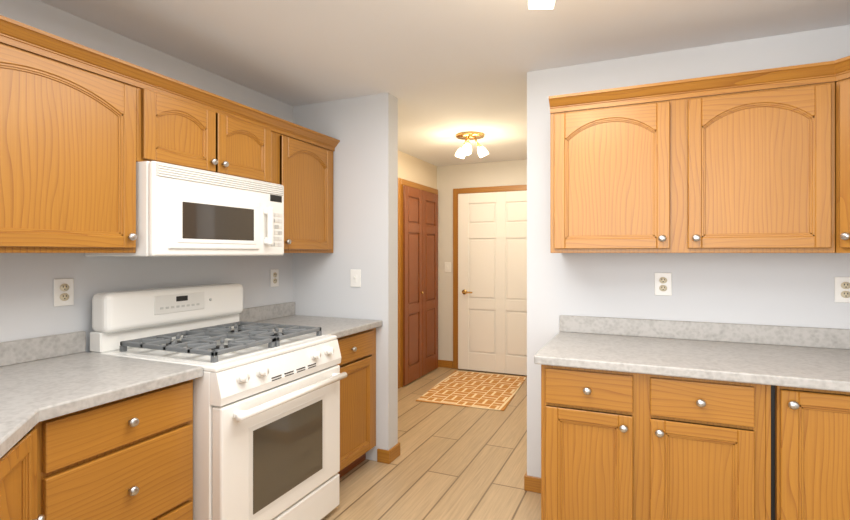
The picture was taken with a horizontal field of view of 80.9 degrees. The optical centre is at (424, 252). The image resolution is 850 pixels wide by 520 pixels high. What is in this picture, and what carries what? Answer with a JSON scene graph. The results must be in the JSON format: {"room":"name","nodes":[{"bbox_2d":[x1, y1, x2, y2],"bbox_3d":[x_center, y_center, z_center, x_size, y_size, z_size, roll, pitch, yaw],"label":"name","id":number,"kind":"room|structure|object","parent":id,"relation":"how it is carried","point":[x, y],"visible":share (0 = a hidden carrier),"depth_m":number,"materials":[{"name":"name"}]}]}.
{"room":"kitchen","nodes":[
{"label":"kitchen","id":0,"kind":"room"},
{"bbox_2d":[0,0,436,352],"bbox_3d":[-1.322,0.160,2.756,0.133,2.373,7.210,0,0,24],"label":"wall","id":1,"kind":"structure","parent":0,"point":[28,309],"depth_m":2.32,"materials":[{"name":"grey paint"}]},
{"bbox_2d":[54,278,73,306],"bbox_3d":[-1.527,0.166,2.109,0.010,0.116,0.080,0,0,24],"label":"electrical outlet","id":2,"kind":"object","parent":1,"relation":"attached to","point":[64,292],"visible":1,"depth_m":2.11,"materials":[{"name":"white plastic"}]},
{"bbox_2d":[0,23,143,252],"bbox_3d":[-1.481,-0.360,1.783,0.358,0.719,0.729,0,0,24],"label":"upper cabinet","id":3,"kind":"object","parent":1,"relation":"attached to","point":[84,130],"depth_m":1.79,"materials":[{"name":"brown wood"}]},
{"bbox_2d":[144,75,279,183],"bbox_3d":[-1.170,-0.548,2.488,0.358,0.341,0.812,0,0,24],"label":"upper cabinet","id":4,"kind":"object","parent":1,"relation":"attached to","point":[189,129],"depth_m":2.36,"materials":[{"name":"brown wood"}]},
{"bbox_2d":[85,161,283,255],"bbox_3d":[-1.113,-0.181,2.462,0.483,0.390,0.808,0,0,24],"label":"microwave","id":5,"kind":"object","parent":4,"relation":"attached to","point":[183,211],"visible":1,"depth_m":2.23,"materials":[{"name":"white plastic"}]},
{"bbox_2d":[270,269,278,286],"bbox_3d":[-0.998,0.166,3.309,0.010,0.116,0.080,0,0,24],"label":"electrical outlet","id":6,"kind":"object","parent":1,"relation":"attached to","point":[274,277],"visible":1,"depth_m":3.31,"materials":[{"name":"white plastic"}]},
{"bbox_2d":[280,123,337,252],"bbox_3d":[-0.883,-0.360,3.139,0.358,0.719,0.611,0,0,24],"label":"upper cabinet","id":7,"kind":"object","parent":1,"relation":"attached to","point":[306,161],"depth_m":3.07,"materials":[{"name":"brown wood"}]},
{"bbox_2d":[398,178,437,388],"bbox_3d":[-0.056,0.298,5.415,0.033,2.095,1.032,0,0,24],"label":"door frame","id":8,"kind":"structure","parent":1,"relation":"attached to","point":[401,182],"depth_m":4.98,"materials":[{"name":"brown wood"}]},
{"bbox_2d":[403,185,437,385],"bbox_3d":[-0.033,0.327,5.405,0.075,2.014,0.881,0,0,24],"label":"closet door","id":9,"kind":"structure","parent":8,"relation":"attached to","point":[420,283],"depth_m":5.33,"materials":[{"name":"brown wood"}]},
{"bbox_2d":[377,360,540,492],"bbox_3d":[0.450,1.304,4.321,1.846,0.085,2.651,0,0,24],"label":"baseboard","id":10,"kind":"structure","parent":1,"relation":"attached to","point":[532,483],"depth_m":3.19,"materials":[{"name":"brown wood"}]},
{"bbox_2d":[321,367,540,519],"bbox_3d":[0.388,1.376,1.929,3.929,0.060,7.344,0,0,24],"label":"floor","id":11,"kind":"structure","parent":0,"point":[452,462],"depth_m":3.10,"materials":[{"name":"wood"}]},
{"bbox_2d":[0,428,44,519],"bbox_3d":[-1.291,0.908,0.871,1.440,0.876,1.137,0,0,24],"label":"base cabinet","id":12,"kind":"object","parent":11,"relation":"on","point":[18,480],"visible":0.81,"depth_m":1.00,"materials":[{"name":"brown wood"}]},
{"bbox_2d":[0,331,202,457],"bbox_3d":[-1.170,0.405,1.118,1.463,0.128,1.687,0,0,24],"label":"countertop","id":13,"kind":"structure","parent":12,"relation":"on","point":[43,378],"depth_m":1.73,"materials":[{"name":"stone"}]},
{"bbox_2d":[33,379,192,519],"bbox_3d":[-1.282,0.908,1.791,0.715,0.876,0.548,0,0,24],"label":"drawers","id":14,"kind":"object","parent":11,"relation":"on","point":[129,458],"visible":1,"depth_m":1.64,"materials":[{"name":"brown wood"}]},
{"bbox_2d":[90,283,346,519],"bbox_3d":[-0.924,0.758,2.379,0.832,1.168,0.810,0,0,24],"label":"gas range","id":15,"kind":"object","parent":11,"relation":"on","point":[266,421],"visible":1,"depth_m":2.19,"materials":[{"name":"white metal"}]},
{"bbox_2d":[337,328,375,478],"bbox_3d":[-0.719,0.908,3.067,0.715,0.876,0.608,0,0,24],"label":"base cabinet","id":16,"kind":"object","parent":11,"relation":"on","point":[357,364],"visible":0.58,"depth_m":3.00,"materials":[{"name":"brown wood"}]},
{"bbox_2d":[239,302,382,337],"bbox_3d":[-0.720,0.405,3.068,0.714,0.128,0.608,0,0,24],"label":"countertop","id":17,"kind":"structure","parent":16,"relation":"on","point":[283,313],"depth_m":3.14,"materials":[{"name":"stone"}]},
{"bbox_2d":[416,370,526,410],"bbox_3d":[0.508,1.341,4.957,0.810,0.008,1.232,0,0,21],"label":"rug","id":18,"kind":"object","parent":11,"relation":"on","point":[479,390],"visible":0.98,"depth_m":4.84,"materials":[{"name":"orange fabric"}]},
{"bbox_2d":[541,365,644,519],"bbox_3d":[0.808,0.908,2.352,0.395,0.876,0.685,0,0,24],"label":"base cabinet","id":19,"kind":"object","parent":11,"relation":"on","point":[616,445],"depth_m":2.04,"materials":[{"name":"brown wood"}]},
{"bbox_2d":[645,374,784,519],"bbox_3d":[1.194,0.908,2.182,0.449,0.876,0.685,0,0,24],"label":"base cabinet","id":20,"kind":"object","parent":11,"relation":"on","point":[715,449],"depth_m":1.87,"materials":[{"name":"brown wood"}]},
{"bbox_2d":[534,315,849,391],"bbox_3d":[1.440,0.406,2.057,1.832,0.127,0.714,0,0,24],"label":"countertop","id":21,"kind":"structure","parent":20,"relation":"on","point":[805,357],"depth_m":2.21,"materials":[{"name":"stone"}]},
{"bbox_2d":[785,386,849,519],"bbox_3d":[1.682,0.908,1.967,0.684,0.876,0.685,0,0,24],"label":"base cabinet","id":22,"kind":"object","parent":11,"relation":"on","point":[817,422],"depth_m":1.74,"materials":[{"name":"brown wood"}]},
{"bbox_2d":[39,0,849,165],"bbox_3d":[0.388,-1.057,1.929,3.929,0.060,7.344,0,0,24],"label":"ceiling","id":23,"kind":"structure","parent":0,"point":[444,72],"depth_m":2.41,"materials":[{"name":"paint"}]},
{"bbox_2d":[455,131,488,158],"bbox_3d":[0.379,-0.930,4.314,0.302,0.192,0.292,0,0,24],"label":"light","id":24,"kind":"object","parent":23,"relation":"attached to","point":[464,149],"visible":1,"depth_m":4.31,"materials":[{"name":"white glass"}]},
{"bbox_2d":[528,0,554,8],"bbox_3d":[0.426,-0.930,1.606,0.291,0.192,0.301,0,0,24],"label":"kitchen ceiling light","id":25,"kind":"object","parent":23,"relation":"attached to","point":[540,4],"visible":1,"depth_m":1.70,"materials":[{"name":"white glass"}]},
{"bbox_2d":[437,160,526,360],"bbox_3d":[0.919,0.160,5.635,1.643,2.373,0.133,0,0,24],"label":"wall","id":26,"kind":"structure","parent":0,"point":[450,178],"depth_m":5.84,"materials":[{"name":"paint"}]},
{"bbox_2d":[445,262,450,271],"bbox_3d":[0.265,0.166,5.837,0.080,0.116,0.020,0,0,24],"label":"light switch","id":27,"kind":"object","parent":26,"relation":"attached to","point":[447,266],"visible":1,"depth_m":5.84,"materials":[{"name":"white plastic"}]},
{"bbox_2d":[453,185,526,368],"bbox_3d":[0.856,0.298,5.568,1.160,2.095,0.036,0,0,24],"label":"door frame","id":28,"kind":"structure","parent":26,"relation":"attached to","point":[457,191],"depth_m":5.78,"materials":[{"name":"brown wood"}]},
{"bbox_2d":[458,191,526,375],"bbox_3d":[0.839,0.327,5.530,1.009,2.014,0.106,0,0,24],"label":"entry door","id":29,"kind":"structure","parent":26,"relation":"in","point":[492,281],"depth_m":5.57,"materials":[{"name":"white paint"}]},
{"bbox_2d":[293,25,849,477],"bbox_3d":[0.839,0.160,2.788,3.796,2.373,0.133,0,0,24],"label":"wall","id":30,"kind":"structure","parent":0,"point":[787,289],"depth_m":2.77,"materials":[{"name":"grey paint"}]},
{"bbox_2d":[350,269,360,286],"bbox_3d":[-0.460,0.166,3.275,0.080,0.116,0.020,0,0,24],"label":"light switch","id":31,"kind":"object","parent":30,"relation":"attached to","point":[355,277],"visible":1,"depth_m":3.28,"materials":[{"name":"white plastic"}]},
{"bbox_2d":[549,88,676,252],"bbox_3d":[0.935,-0.360,2.475,0.562,0.719,0.357,0,0,24],"label":"upper cabinet","id":32,"kind":"object","parent":30,"relation":"attached to","point":[613,157],"depth_m":2.31,"materials":[{"name":"brown wood"}]},
{"bbox_2d":[655,273,671,295],"bbox_3d":[1.215,0.159,2.542,0.080,0.116,0.010,0,0,24],"label":"electrical outlet","id":33,"kind":"object","parent":30,"relation":"attached to","point":[663,284],"visible":1,"depth_m":2.54,"materials":[{"name":"white plastic"}]},
{"bbox_2d":[677,64,840,252],"bbox_3d":[1.468,-0.360,2.212,0.625,0.719,0.408,0,0,24],"label":"upper cabinet","id":34,"kind":"object","parent":30,"relation":"attached to","point":[756,161],"depth_m":2.08,"materials":[{"name":"brown wood"}]},
{"bbox_2d":[833,57,844,63],"bbox_3d":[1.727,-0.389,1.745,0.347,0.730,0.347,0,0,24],"label":"crown molding","id":35,"kind":"structure","parent":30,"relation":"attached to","point":[838,61],"depth_m":1.94,"materials":[{"name":"brown wood"}]},
{"bbox_2d":[834,277,849,302],"bbox_3d":[1.893,0.166,2.243,0.080,0.116,0.010,0,0,24],"label":"electrical outlet","id":36,"kind":"object","parent":30,"relation":"attached to","point":[841,289],"visible":1,"depth_m":2.25,"materials":[{"name":"white plastic"}]},
{"bbox_2d":[841,56,849,252],"bbox_3d":[1.959,-0.360,1.834,0.706,0.719,0.703,0,0,24],"label":"upper cabinet","id":37,"kind":"object","parent":30,"relation":"attached to","point":[845,64],"depth_m":1.94,"materials":[{"name":"brown wood"}]}
]}

